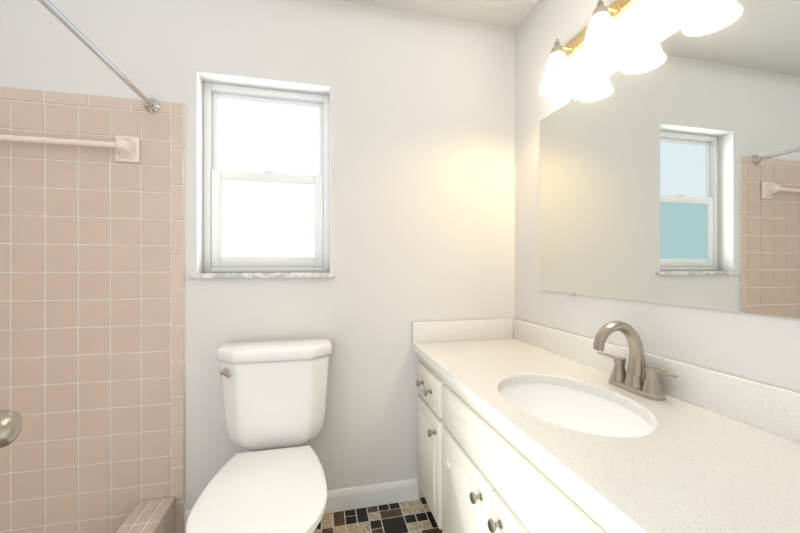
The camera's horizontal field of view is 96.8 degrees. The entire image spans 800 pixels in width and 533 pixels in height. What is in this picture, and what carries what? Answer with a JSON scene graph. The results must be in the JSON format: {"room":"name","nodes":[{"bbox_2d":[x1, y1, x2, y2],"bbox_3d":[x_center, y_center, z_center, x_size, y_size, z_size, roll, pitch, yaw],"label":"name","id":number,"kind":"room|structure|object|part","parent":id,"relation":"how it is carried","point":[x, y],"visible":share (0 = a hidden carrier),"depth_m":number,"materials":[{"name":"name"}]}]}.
{"room":"bathroom","nodes":[
{"label":"bathroom","id":0,"kind":"room"},
{"bbox_2d":[0,0,514,510],"bbox_3d":[-0.658,-0.055,1.696,2.901,2.440,0.160,0,0,-13],"label":"wall","id":1,"kind":"structure","parent":0,"point":[422,166],"depth_m":1.71,"materials":[{"name":"white paint"}]},
{"bbox_2d":[0,87,184,532],"bbox_3d":[-1.416,0.230,1.431,0.984,1.870,0.014,0,0,-13],"label":"tile","id":2,"kind":"structure","parent":1,"relation":"attached to","point":[92,316],"depth_m":1.46,"materials":[{"name":"pink tile"}]},
{"bbox_2d":[0,134,139,162],"bbox_3d":[-1.435,-0.490,1.383,0.715,0.110,0.071,0,0,-13],"label":"towel bar","id":3,"kind":"object","parent":2,"relation":"attached to","point":[127,148],"visible":1,"depth_m":1.42,"materials":[{"name":"ceramic"}]},
{"bbox_2d":[38,0,159,111],"bbox_3d":[-0.853,-0.685,0.638,0.062,0.062,1.786,0,0,-13],"label":"shower rod","id":4,"kind":"object","parent":2,"relation":"attached to","point":[150,104],"visible":1,"depth_m":1.13,"materials":[{"name":"silver metal"}]},
{"bbox_2d":[188,272,335,277],"bbox_3d":[-0.620,0.040,1.658,0.630,0.022,0.114,0,0,-13],"label":"window sill","id":5,"kind":"structure","parent":1,"relation":"attached to","point":[261,275],"depth_m":1.60,"materials":[{"name":"stone"}]},
{"bbox_2d":[204,82,329,272],"bbox_3d":[-0.640,-0.413,1.745,0.574,0.884,0.072,0,0,-13],"label":"window","id":6,"kind":"structure","parent":1,"relation":"in","point":[249,129],"depth_m":1.73,"materials":[{"name":"white plastic"}]},
{"bbox_3d":[-0.635,-0.232,1.725,0.510,0.468,0.023,0,0,-13],"label":"window sash","id":7,"kind":"part","parent":6,"relation":"part of","materials":[{"name":"white glass"}]},
{"bbox_2d":[184,478,418,532],"bbox_3d":[-0.420,1.115,1.661,1.056,0.100,0.013,0,0,-13],"label":"baseboard","id":8,"kind":"structure","parent":1,"relation":"attached to","point":[351,498],"depth_m":1.72,"materials":[{"name":"white paint"}]},
{"bbox_2d":[412,318,511,341],"bbox_3d":[0.331,0.329,1.829,0.549,0.105,0.020,0,0,-13],"label":"backsplash","id":9,"kind":"structure","parent":1,"relation":"attached to","point":[447,330],"depth_m":1.81,"materials":[{"name":"beige stone"}]},
{"bbox_2d":[315,497,441,532],"bbox_3d":[-0.437,1.214,0.741,2.901,0.102,2.120,0,0,-13],"label":"floor","id":10,"kind":"structure","parent":0,"point":[413,516],"depth_m":1.63,"materials":[{"name":"multicoloured tile"}]},
{"bbox_2d":[116,497,174,532],"bbox_3d":[-0.831,1.076,0.643,0.136,0.178,1.782,0,0,-13],"label":"curb","id":11,"kind":"object","parent":10,"relation":"on","point":[154,516],"visible":1,"depth_m":1.42,"materials":[{"name":"tile"}]},
{"bbox_2d":[186,337,331,532],"bbox_3d":[-0.465,0.748,1.256,0.462,0.834,0.761,0,0,-13],"label":"toilet","id":12,"kind":"object","parent":10,"relation":"on","point":[273,480],"visible":1,"depth_m":1.40,"materials":[{"name":"white ceramic"}]},
{"bbox_3d":[-0.686,0.420,1.395,0.045,0.028,0.059,0,0,-13],"label":"lever","id":13,"kind":"part","parent":12,"relation":"part of","materials":[{"name":"silver metal"}]},
{"bbox_3d":[-0.441,0.738,1.153,0.398,0.045,0.550,0,0,-13],"label":"lid","id":14,"kind":"part","parent":12,"relation":"part of","materials":[{"name":"white plastic"}]},
{"bbox_3d":[-0.526,0.570,1.524,0.433,0.380,0.204,0,0,-13],"label":"tank","id":15,"kind":"part","parent":12,"relation":"part of","materials":[{"name":"white ceramic"}]},
{"bbox_2d":[412,346,631,532],"bbox_3d":[0.512,0.788,1.048,0.588,0.754,1.625,0,0,-13],"label":"bathroom vanity","id":16,"kind":"object","parent":10,"relation":"on","point":[475,475],"depth_m":1.05,"materials":[{"name":"white wood"}]},
{"bbox_2d":[412,338,799,532],"bbox_3d":[0.521,0.396,1.048,0.570,0.030,1.628,0,0,-13],"label":"countertop","id":17,"kind":"structure","parent":16,"relation":"on","point":[720,474],"depth_m":0.70,"materials":[{"name":"beige stone"}]},
{"bbox_2d":[484,374,687,441],"bbox_3d":[0.482,0.484,1.025,0.406,0.169,0.518,0,0,-13],"label":"sink","id":18,"kind":"object","parent":17,"relation":"in","point":[565,405],"depth_m":1.16,"materials":[{"name":"white ceramic"}]},
{"bbox_2d":[588,321,683,401],"bbox_3d":[0.667,0.273,1.080,0.174,0.215,0.274,0,0,-13],"label":"faucet","id":19,"kind":"object","parent":17,"relation":"on","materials":[{"name":"silver metal"}]},
{"bbox_2d":[342,0,538,28],"bbox_3d":[-0.437,-1.325,0.741,2.901,0.100,2.120,0,0,-13],"label":"ceiling","id":20,"kind":"structure","parent":0,"point":[511,14],"depth_m":1.75,"materials":[{"name":"white paint"}]},
{"bbox_2d":[515,0,799,392],"bbox_3d":[0.916,-0.055,0.971,0.160,2.440,1.960,0,0,-13],"label":"wall","id":21,"kind":"structure","parent":0,"point":[765,349],"depth_m":1.32,"materials":[{"name":"white paint"}]},
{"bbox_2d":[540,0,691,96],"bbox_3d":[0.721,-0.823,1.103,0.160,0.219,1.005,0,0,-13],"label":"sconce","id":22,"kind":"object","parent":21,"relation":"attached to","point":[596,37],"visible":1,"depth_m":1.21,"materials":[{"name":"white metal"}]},
{"bbox_2d":[512,318,799,441],"bbox_3d":[0.789,0.329,1.110,0.020,0.105,1.628,0,0,-13],"label":"backsplash","id":23,"kind":"structure","parent":21,"relation":"attached to","point":[776,410],"depth_m":0.92,"materials":[{"name":"beige stone"}]},
{"bbox_2d":[540,0,799,318],"bbox_3d":[0.802,-0.288,1.089,0.008,0.818,1.222,0,0,-13],"label":"mirror","id":24,"kind":"object","parent":21,"relation":"attached to","point":[670,170],"visible":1,"depth_m":1.00,"materials":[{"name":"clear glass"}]},
{"bbox_3d":[-0.217,-0.055,-0.214,2.581,2.440,0.160,0,0,-13],"label":"wall","id":25,"kind":"structure","parent":0,"visible":0},
{"bbox_3d":[-0.600,0.139,0.200,0.040,2.028,0.780,0,0,-13],"label":"door leaf","id":26,"kind":"structure","parent":25,"relation":"in","visible":0},
{"bbox_2d":[0,410,22,447],"bbox_3d":[-0.673,0.245,0.517,0.187,0.066,0.066,0,0,-13],"label":"door knob","id":27,"kind":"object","parent":26,"relation":"attached to","point":[11,422],"depth_m":0.53,"materials":[{"name":"silver metal"}]}
]}

